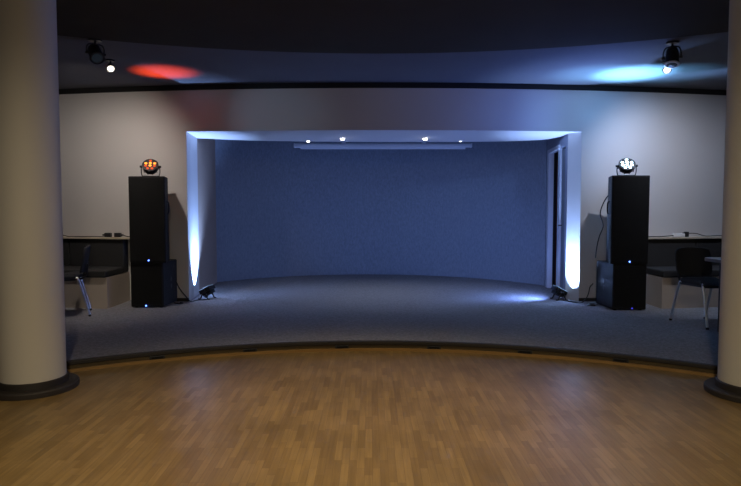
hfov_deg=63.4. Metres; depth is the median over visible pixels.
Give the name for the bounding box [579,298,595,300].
baseboard
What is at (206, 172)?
wall
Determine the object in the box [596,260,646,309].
subwoofer
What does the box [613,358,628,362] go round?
step light
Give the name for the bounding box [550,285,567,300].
floor light
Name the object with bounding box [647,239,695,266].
cushion
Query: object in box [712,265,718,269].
seat cushion
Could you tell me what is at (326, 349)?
trim
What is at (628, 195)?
loudspeaker
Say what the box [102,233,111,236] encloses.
power adapter
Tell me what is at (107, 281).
bench
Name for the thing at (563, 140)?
wall
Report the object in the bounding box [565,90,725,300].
wall
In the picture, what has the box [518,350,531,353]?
step light
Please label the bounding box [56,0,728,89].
ceiling
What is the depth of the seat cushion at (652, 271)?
7.50 m
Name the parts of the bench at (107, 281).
panel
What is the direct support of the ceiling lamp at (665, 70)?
attached to the ceiling
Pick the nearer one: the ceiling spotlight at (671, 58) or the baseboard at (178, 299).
the ceiling spotlight at (671, 58)
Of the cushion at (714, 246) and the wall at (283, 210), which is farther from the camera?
the wall at (283, 210)
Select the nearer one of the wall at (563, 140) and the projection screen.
the wall at (563, 140)
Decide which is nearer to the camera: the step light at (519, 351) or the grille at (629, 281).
the step light at (519, 351)
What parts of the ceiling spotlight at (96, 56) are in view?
mounting plate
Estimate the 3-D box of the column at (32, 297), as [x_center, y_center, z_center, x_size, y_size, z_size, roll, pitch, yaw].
[-2.473,-0.383,4.325,0.610,2.900,0.610,0,3,0]
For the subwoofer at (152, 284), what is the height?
0.567 m
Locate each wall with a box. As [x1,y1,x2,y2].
[59,90,198,299]
[197,138,216,293]
[215,139,546,285]
[545,134,567,296]
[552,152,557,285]
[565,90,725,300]
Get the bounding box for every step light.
[149,355,164,359]
[243,348,256,351]
[335,345,348,348]
[427,346,440,348]
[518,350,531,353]
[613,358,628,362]
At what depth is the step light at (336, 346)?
5.55 m
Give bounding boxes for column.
[0,0,79,400]
[703,0,740,402]
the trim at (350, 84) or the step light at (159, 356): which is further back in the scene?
the trim at (350, 84)
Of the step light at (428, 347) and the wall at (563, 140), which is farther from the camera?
the wall at (563, 140)
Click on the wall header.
(291, 114)
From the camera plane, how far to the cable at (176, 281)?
7.92 m
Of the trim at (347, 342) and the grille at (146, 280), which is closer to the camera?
the trim at (347, 342)
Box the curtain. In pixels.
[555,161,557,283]
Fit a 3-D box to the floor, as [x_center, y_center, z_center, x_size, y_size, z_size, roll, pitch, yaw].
[0.032,1.245,1.123,9.014,0.001,9.014,0,3,0]
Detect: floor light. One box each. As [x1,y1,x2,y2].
[198,285,215,299]
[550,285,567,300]
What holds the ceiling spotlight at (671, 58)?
attached to the ceiling
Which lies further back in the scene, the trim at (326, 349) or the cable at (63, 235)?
the cable at (63, 235)
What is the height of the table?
0.745 m
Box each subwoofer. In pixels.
[131,259,176,306]
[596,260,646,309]
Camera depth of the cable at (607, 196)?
7.80 m
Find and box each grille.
[131,265,162,303]
[614,266,645,306]
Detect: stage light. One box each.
[140,159,160,175]
[615,158,637,174]
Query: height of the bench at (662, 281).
0.832 m
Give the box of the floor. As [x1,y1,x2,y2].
[0,351,740,485]
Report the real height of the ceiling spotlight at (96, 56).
0.240 m
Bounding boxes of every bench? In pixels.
[63,239,129,308]
[646,239,721,308]
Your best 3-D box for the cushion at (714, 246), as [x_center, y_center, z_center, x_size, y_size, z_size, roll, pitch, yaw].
[4.750,0.154,8.203,0.804,0.432,0.169,-1,3,-12]
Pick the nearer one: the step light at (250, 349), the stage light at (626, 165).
the step light at (250, 349)
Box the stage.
[65,274,718,364]
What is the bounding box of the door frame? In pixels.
[545,145,565,288]
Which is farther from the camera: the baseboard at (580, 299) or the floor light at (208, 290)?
the floor light at (208, 290)
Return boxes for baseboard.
[177,298,188,301]
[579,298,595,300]
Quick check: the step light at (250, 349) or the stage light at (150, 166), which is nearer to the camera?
the step light at (250, 349)
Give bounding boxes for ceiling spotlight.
[85,39,105,63]
[662,40,682,68]
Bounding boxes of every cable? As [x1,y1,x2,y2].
[63,235,103,236]
[176,281,208,301]
[563,283,592,302]
[595,196,607,257]
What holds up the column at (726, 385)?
on the floor
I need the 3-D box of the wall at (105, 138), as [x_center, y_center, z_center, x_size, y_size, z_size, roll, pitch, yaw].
[-4.983,-0.708,8.824,5.389,2.905,0.850,1,3,14]
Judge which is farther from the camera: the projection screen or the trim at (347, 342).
the projection screen
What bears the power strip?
on the trim at (689, 237)
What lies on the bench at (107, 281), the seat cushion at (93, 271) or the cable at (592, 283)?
the seat cushion at (93, 271)
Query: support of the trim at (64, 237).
attached to the wall at (105, 138)
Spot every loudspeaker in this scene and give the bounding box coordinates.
[128,176,169,262]
[607,175,649,263]
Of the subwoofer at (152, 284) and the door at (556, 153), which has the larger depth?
the door at (556, 153)
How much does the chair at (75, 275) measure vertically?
0.813 m
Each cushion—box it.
[63,239,69,265]
[64,266,122,277]
[70,239,127,271]
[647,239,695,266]
[647,266,718,277]
[696,239,721,264]
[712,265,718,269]
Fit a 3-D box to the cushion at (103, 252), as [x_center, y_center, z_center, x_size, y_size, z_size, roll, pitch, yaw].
[-3.642,0.162,8.049,0.810,0.432,0.171,1,3,10]
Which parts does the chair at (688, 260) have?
leg, seat frame, backrest, seat, leg, leg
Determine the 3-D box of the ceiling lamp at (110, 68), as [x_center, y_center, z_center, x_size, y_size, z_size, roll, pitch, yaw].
[-2.837,-1.933,6.553,0.095,0.129,0.097,0,3,0]
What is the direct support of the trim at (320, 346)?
on the floor
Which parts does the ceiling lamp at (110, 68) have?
lamp glass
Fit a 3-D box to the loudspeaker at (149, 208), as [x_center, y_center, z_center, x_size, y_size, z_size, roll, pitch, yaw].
[-2.756,-0.298,7.591,0.448,1.068,0.406,0,3,0]
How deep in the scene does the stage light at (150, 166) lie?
7.43 m
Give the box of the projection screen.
[294,142,471,148]
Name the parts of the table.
leg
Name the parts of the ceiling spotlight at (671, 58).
mounting plate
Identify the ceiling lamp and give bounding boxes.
[106,59,114,71]
[662,61,671,73]
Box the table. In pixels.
[705,257,720,331]
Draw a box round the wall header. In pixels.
[186,88,582,141]
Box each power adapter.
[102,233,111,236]
[114,233,123,236]
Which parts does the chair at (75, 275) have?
seat, leg, leg, backrest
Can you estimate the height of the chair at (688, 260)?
0.813 m
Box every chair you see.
[64,245,91,316]
[669,247,718,329]
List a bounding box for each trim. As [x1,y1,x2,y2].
[59,82,726,94]
[63,236,129,238]
[66,340,717,369]
[67,345,717,373]
[67,348,716,376]
[648,236,721,238]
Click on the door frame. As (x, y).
(561, 151)
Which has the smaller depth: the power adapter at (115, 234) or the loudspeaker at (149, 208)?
the loudspeaker at (149, 208)
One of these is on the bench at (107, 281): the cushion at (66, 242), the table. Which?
the cushion at (66, 242)
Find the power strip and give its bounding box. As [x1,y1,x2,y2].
[672,233,684,236]
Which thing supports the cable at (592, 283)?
on the stage
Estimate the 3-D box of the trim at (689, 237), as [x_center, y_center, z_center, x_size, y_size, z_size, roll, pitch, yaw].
[4.604,-0.076,8.176,2.698,0.022,0.268,-1,3,-11]
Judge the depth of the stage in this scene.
6.76 m
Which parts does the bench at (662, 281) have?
panel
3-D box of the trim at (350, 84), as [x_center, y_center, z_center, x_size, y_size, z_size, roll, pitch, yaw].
[0.000,-2.069,8.378,15.000,0.078,1.352,0,3,0]

